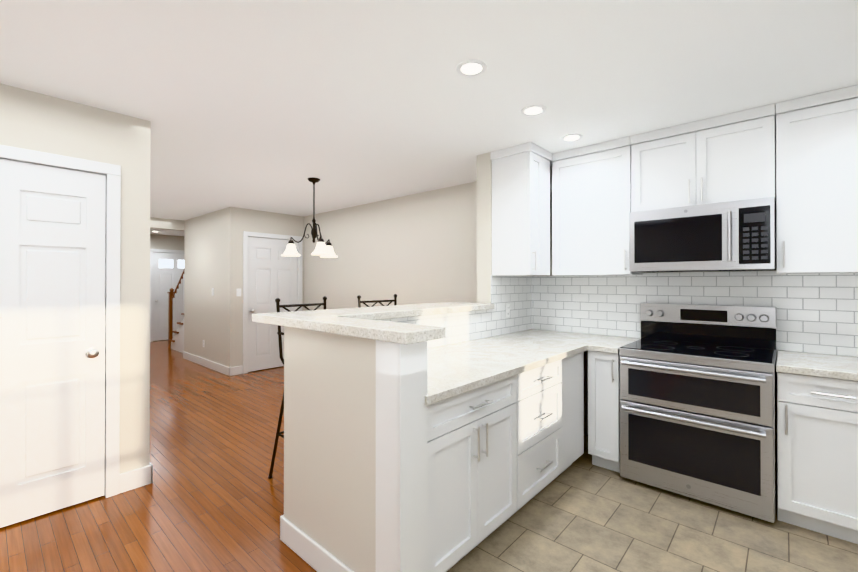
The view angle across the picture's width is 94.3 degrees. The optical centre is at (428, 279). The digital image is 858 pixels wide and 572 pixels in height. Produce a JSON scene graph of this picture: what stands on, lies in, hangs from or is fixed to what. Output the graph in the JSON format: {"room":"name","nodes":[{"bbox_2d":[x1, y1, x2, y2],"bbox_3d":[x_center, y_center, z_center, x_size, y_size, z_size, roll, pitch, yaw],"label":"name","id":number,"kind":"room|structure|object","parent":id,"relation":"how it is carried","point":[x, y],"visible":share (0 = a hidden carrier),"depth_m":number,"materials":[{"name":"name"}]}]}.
{"room":"kitchen","nodes":[
{"label":"kitchen","id":0,"kind":"room"},
{"bbox_2d":[0,83,150,473],"bbox_3d":[-2.755,0.146,1.794,0.120,2.440,2.490,0,0,42],"label":"wall","id":1,"kind":"structure","parent":0,"point":[34,121],"depth_m":2.58,"materials":[{"name":"beige paint"}]},
{"bbox_2d":[0,159,105,527],"bbox_3d":[-2.190,0.347,2.320,0.105,2.018,0.480,0,0,42],"label":"closet door","id":2,"kind":"structure","parent":1,"relation":"in","point":[52,333],"depth_m":2.33,"materials":[{"name":"white paint"}]},
{"bbox_2d":[0,145,120,497],"bbox_3d":[-2.232,0.318,2.364,0.138,2.102,0.614,0,0,42],"label":"trim","id":3,"kind":"structure","parent":1,"relation":"attached to","point":[112,172],"depth_m":2.51,"materials":[{"name":"white wood"}]},
{"bbox_2d":[130,462,152,485],"bbox_3d":[-4.674,1.320,5.167,7.516,0.125,0.046,0,0,42],"label":"baseboard","id":4,"kind":"structure","parent":1,"relation":"attached to","point":[144,475],"depth_m":2.64,"materials":[{"name":"white wood"}]},
{"bbox_2d":[0,340,316,571],"bbox_3d":[-3.837,1.410,4.631,9.755,0.060,5.565,0,0,42],"label":"floor","id":5,"kind":"structure","parent":0,"point":[210,498],"depth_m":2.45,"materials":[{"name":"brown wood"}]},
{"bbox_2d":[167,270,183,352],"bbox_3d":[-4.251,0.127,7.745,2.136,2.536,0.885,0,0,42],"label":"staircase","id":6,"kind":"structure","parent":5,"relation":"on","point":[176,321],"depth_m":7.87,"materials":[{"name":"white"}]},
{"bbox_2d":[268,296,326,478],"bbox_3d":[-0.768,0.749,2.798,0.497,1.244,0.498,0,0,38],"label":"bar stool","id":7,"kind":"object","parent":5,"relation":"on","point":[279,333],"visible":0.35,"depth_m":2.76,"materials":[{"name":"brown metal"}]},
{"bbox_2d":[280,515,353,571],"bbox_3d":[-0.488,1.303,1.837,0.735,0.125,0.016,0,0,42],"label":"baseboard","id":8,"kind":"structure","parent":5,"relation":"on","point":[312,553],"depth_m":1.91,"materials":[{"name":"white wood"}]},
{"bbox_2d":[357,294,396,306],"bbox_3d":[-0.303,0.751,3.348,0.497,1.244,0.498,0,0,45],"label":"bar stool","id":9,"kind":"object","parent":5,"relation":"on","point":[377,301],"visible":0.17,"depth_m":3.48,"materials":[{"name":"brown metal"}]},
{"bbox_2d":[150,234,184,249],"bbox_3d":[-6.590,0.180,8.771,0.140,2.440,2.795,0,0,42],"label":"wall","id":10,"kind":"structure","parent":0,"point":[166,242],"depth_m":9.25,"materials":[{"name":"beige paint"}]},
{"bbox_2d":[150,249,184,341],"bbox_3d":[-6.009,0.352,9.406,0.158,2.102,1.044,0,0,42],"label":"door frame","id":11,"kind":"structure","parent":10,"relation":"attached to","point":[151,282],"depth_m":9.01,"materials":[{"name":"white wood"}]},
{"bbox_2d":[153,252,183,340],"bbox_3d":[-5.956,0.382,9.360,0.105,2.018,0.900,0,0,42],"label":"front door","id":12,"kind":"structure","parent":10,"relation":"in","point":[168,268],"depth_m":9.19,"materials":[{"name":"white paint"}]},
{"bbox_2d":[150,217,184,230],"bbox_3d":[-4.925,-0.966,6.498,0.140,0.170,1.620,0,0,42],"label":"header beam","id":13,"kind":"structure","parent":0,"point":[166,224],"depth_m":6.86,"materials":[{"name":"beige paint"}]},
{"bbox_2d":[184,207,238,366],"bbox_3d":[-3.559,0.169,6.438,1.970,2.440,0.120,0,0,42],"label":"wall","id":14,"kind":"structure","parent":0,"point":[211,256],"depth_m":6.17,"materials":[{"name":"beige paint"}]},
{"bbox_2d":[183,351,233,375],"bbox_3d":[-3.595,1.326,6.392,2.002,0.125,0.046,0,0,42],"label":"baseboard","id":15,"kind":"structure","parent":14,"relation":"attached to","point":[229,371],"depth_m":6.20,"materials":[{"name":"white wood"}]},
{"bbox_2d":[239,208,303,365],"bbox_3d":[-2.478,0.168,6.259,0.120,2.440,1.055,0,0,42],"label":"wall","id":16,"kind":"structure","parent":0,"point":[251,220],"depth_m":6.08,"materials":[{"name":"beige paint"}]},
{"bbox_2d":[236,288,240,295],"bbox_3d":[-2.781,0.186,5.822,0.008,0.115,0.070,0,0,42],"label":"light switch","id":17,"kind":"object","parent":16,"relation":"attached to","point":[238,291],"visible":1,"depth_m":5.82,"materials":[{"name":"white plastic"}]},
{"bbox_2d":[243,231,301,373],"bbox_3d":[-2.462,0.337,6.261,0.138,2.102,0.964,0,0,42],"label":"door frame","id":18,"kind":"structure","parent":16,"relation":"attached to","point":[246,234],"depth_m":5.90,"materials":[{"name":"white wood"}]},
{"bbox_2d":[248,237,297,371],"bbox_3d":[-2.417,0.367,6.221,0.105,2.018,0.820,0,0,42],"label":"room door","id":19,"kind":"structure","parent":16,"relation":"in","point":[272,274],"depth_m":6.16,"materials":[{"name":"white paint"}]},
{"bbox_2d":[284,326,375,571],"bbox_3d":[-0.396,0.801,1.848,0.880,1.130,0.120,0,0,42],"label":"half wall","id":20,"kind":"structure","parent":0,"point":[330,442],"depth_m":1.80,"materials":[{"name":"beige paint"}]},
{"bbox_2d":[376,340,427,571],"bbox_3d":[-0.110,0.800,1.597,0.142,1.129,0.152,0,0,42],"label":"trim","id":21,"kind":"structure","parent":20,"relation":"attached to","point":[401,462],"depth_m":1.54,"materials":[{"name":"white"}]},
{"bbox_2d":[0,0,857,235],"bbox_3d":[-2.561,-1.096,3.502,13.180,0.060,5.565,0,0,42],"label":"ceiling","id":22,"kind":"structure","parent":0,"point":[268,105],"depth_m":2.09,"materials":[{"name":"white paint"}]},
{"bbox_2d":[281,178,336,257],"bbox_3d":[-1.171,-0.657,4.199,0.587,0.809,0.587,0,0,42],"label":"pendant chandelier","id":23,"kind":"object","parent":22,"relation":"hanging from","point":[322,249],"visible":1,"depth_m":4.17,"materials":[{"name":"white glass"}]},
{"bbox_2d":[456,59,486,76],"bbox_3d":[0.215,-1.069,2.015,0.156,0.006,0.156,0,0,42],"label":"recessed light","id":24,"kind":"object","parent":22,"relation":"in","point":[471,67],"visible":1,"depth_m":2.00,"materials":[{"name":"white plastic"}]},
{"bbox_2d":[521,105,545,115],"bbox_3d":[0.658,-1.067,2.511,0.156,0.006,0.156,0,0,42],"label":"recessed light","id":25,"kind":"object","parent":22,"relation":"in","point":[532,110],"visible":1,"depth_m":2.50,"materials":[{"name":"white plastic"}]},
{"bbox_2d":[561,134,582,141],"bbox_3d":[1.071,-1.065,2.987,0.156,0.006,0.156,0,0,42],"label":"recessed light","id":26,"kind":"object","parent":22,"relation":"in","point":[570,137],"visible":1,"depth_m":2.98,"materials":[{"name":"white plastic"}]},
{"bbox_2d":[477,152,523,336],"bbox_3d":[0.703,0.155,3.635,0.140,2.440,0.725,0,0,42],"label":"wall","id":27,"kind":"structure","parent":0,"point":[484,217],"depth_m":3.36,"materials":[{"name":"beige paint"}]},
{"bbox_2d":[379,275,530,347],"bbox_3d":[0.204,0.216,2.968,0.005,0.509,2.340,0,0,42],"label":"tile backsplash","id":28,"kind":"structure","parent":27,"relation":"attached to","point":[515,291],"depth_m":3.34,"materials":[{"name":"white tile"}]},
{"bbox_2d":[506,304,509,317],"bbox_3d":[0.695,0.274,3.504,0.009,0.115,0.070,0,0,42],"label":"outlet","id":29,"kind":"object","parent":28,"relation":"attached to","point":[507,310],"visible":1,"depth_m":3.50,"materials":[{"name":"white plastic"}]},
{"bbox_2d":[491,142,551,275],"bbox_3d":[0.782,-0.551,3.330,0.386,1.028,0.377,0,0,42],"label":"upper cabinet","id":30,"kind":"object","parent":27,"relation":"attached to","point":[520,209],"visible":1,"depth_m":3.22,"materials":[{"name":"white wood"}]},
{"bbox_2d":[304,166,853,435],"bbox_3d":[-0.753,0.164,5.518,13.180,2.440,0.140,0,0,42],"label":"wall","id":31,"kind":"structure","parent":0,"point":[419,248],"depth_m":5.05,"materials":[{"name":"beige paint"}]},
{"bbox_2d":[551,136,642,275],"bbox_3d":[1.370,-0.551,3.281,0.619,1.028,0.362,0,0,42],"label":"upper cabinet","id":32,"kind":"object","parent":31,"relation":"attached to","point":[591,197],"visible":0.96,"depth_m":3.16,"materials":[{"name":"white wood"}]},
{"bbox_2d":[531,271,857,356],"bbox_3d":[2.500,0.205,2.509,4.038,0.527,0.006,0,0,42],"label":"tile backsplash","id":33,"kind":"structure","parent":31,"relation":"attached to","point":[817,312],"depth_m":2.89,"materials":[{"name":"white tile"}]},
{"bbox_2d":[630,103,775,211],"bbox_3d":[1.905,-0.784,2.804,0.810,0.566,0.362,0,0,42],"label":"upper cabinet","id":34,"kind":"object","parent":31,"relation":"attached to","point":[726,157],"visible":0.81,"depth_m":2.66,"materials":[{"name":"white wood"}]},
{"bbox_2d":[629,197,775,271],"bbox_3d":[1.878,-0.278,2.772,0.806,0.438,0.433,0,0,42],"label":"over-the-range microwave","id":35,"kind":"object","parent":34,"relation":"attached to","point":[738,235],"visible":1,"depth_m":2.61,"materials":[{"name":"grey metal"}]},
{"bbox_2d":[776,85,857,273],"bbox_3d":[2.375,-0.555,2.382,0.445,1.028,0.362,0,0,42],"label":"upper cabinet","id":36,"kind":"object","parent":31,"relation":"attached to","point":[816,183],"visible":1,"depth_m":2.31,"materials":[{"name":"white wood"}]},
{"bbox_2d":[447,435,857,571],"bbox_3d":[0.793,1.389,0.489,4.180,0.060,5.565,0,0,42],"label":"floor","id":37,"kind":"structure","parent":0,"point":[582,513],"depth_m":2.11,"materials":[{"name":"tile"}]},
{"bbox_2d":[428,375,516,571],"bbox_3d":[-0.026,0.938,2.130,0.766,0.859,0.745,0,0,42],"label":"base cabinet","id":38,"kind":"object","parent":37,"relation":"on","point":[472,469],"visible":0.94,"depth_m":1.86,"materials":[{"name":"white wood"}]},
{"bbox_2d":[425,329,640,405],"bbox_3d":[0.573,0.489,2.650,0.973,0.039,2.361,0,0,42],"label":"countertop","id":39,"kind":"structure","parent":38,"relation":"on","point":[454,369],"depth_m":2.50,"materials":[{"name":"stone"}]},
{"bbox_2d":[503,359,561,522],"bbox_3d":[0.420,0.940,2.628,0.766,0.859,0.588,0,0,42],"label":"base cabinet","id":40,"kind":"object","parent":37,"relation":"on","point":[539,429],"visible":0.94,"depth_m":2.38,"materials":[{"name":"white wood"}]},
{"bbox_2d":[549,351,583,482],"bbox_3d":[0.731,0.942,3.006,0.726,0.859,0.386,0,0,42],"label":"base cabinet","id":41,"kind":"object","parent":37,"relation":"on","point":[572,408],"visible":0.29,"depth_m":2.76,"materials":[{"name":"white wood"}]},
{"bbox_2d":[588,351,620,472],"bbox_3d":[1.424,0.942,3.034,0.217,0.859,0.648,0,0,42],"label":"base cabinet","id":42,"kind":"object","parent":37,"relation":"on","point":[604,399],"visible":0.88,"depth_m":2.83,"materials":[{"name":"white wood"}]},
{"bbox_2d":[618,303,776,522],"bbox_3d":[1.788,0.775,2.666,0.808,1.190,0.694,0,0,42],"label":"range","id":43,"kind":"object","parent":37,"relation":"on","point":[698,411],"visible":1,"depth_m":2.48,"materials":[{"name":"silver metal"}]},
{"bbox_2d":[777,372,857,543],"bbox_3d":[2.277,0.939,2.272,0.430,0.859,0.648,0,0,42],"label":"base cabinet","id":44,"kind":"object","parent":37,"relation":"on","point":[817,454],"visible":0.98,"depth_m":2.10,"materials":[{"name":"white wood"}]},
{"bbox_2d":[776,350,857,380],"bbox_3d":[2.955,0.484,1.675,2.247,0.039,0.638,0,0,42],"label":"countertop","id":45,"kind":"structure","parent":44,"relation":"on","point":[824,365],"depth_m":2.19,"materials":[{"name":"stone"}]},
{"bbox_3d":[-0.085,0.805,2.751,0.140,1.130,1.640,0,0,42],"label":"wall","id":46,"kind":"structure","parent":0,"visible":0},
{"bbox_2d":[252,302,493,344],"bbox_3d":[0.062,0.216,2.506,1.230,0.045,1.808,0,0,42],"label":"bar","id":47,"kind":"object","parent":46,"relation":"on","point":[363,322],"visible":1,"depth_m":1.96,"materials":[{"name":"stone"}]}
]}

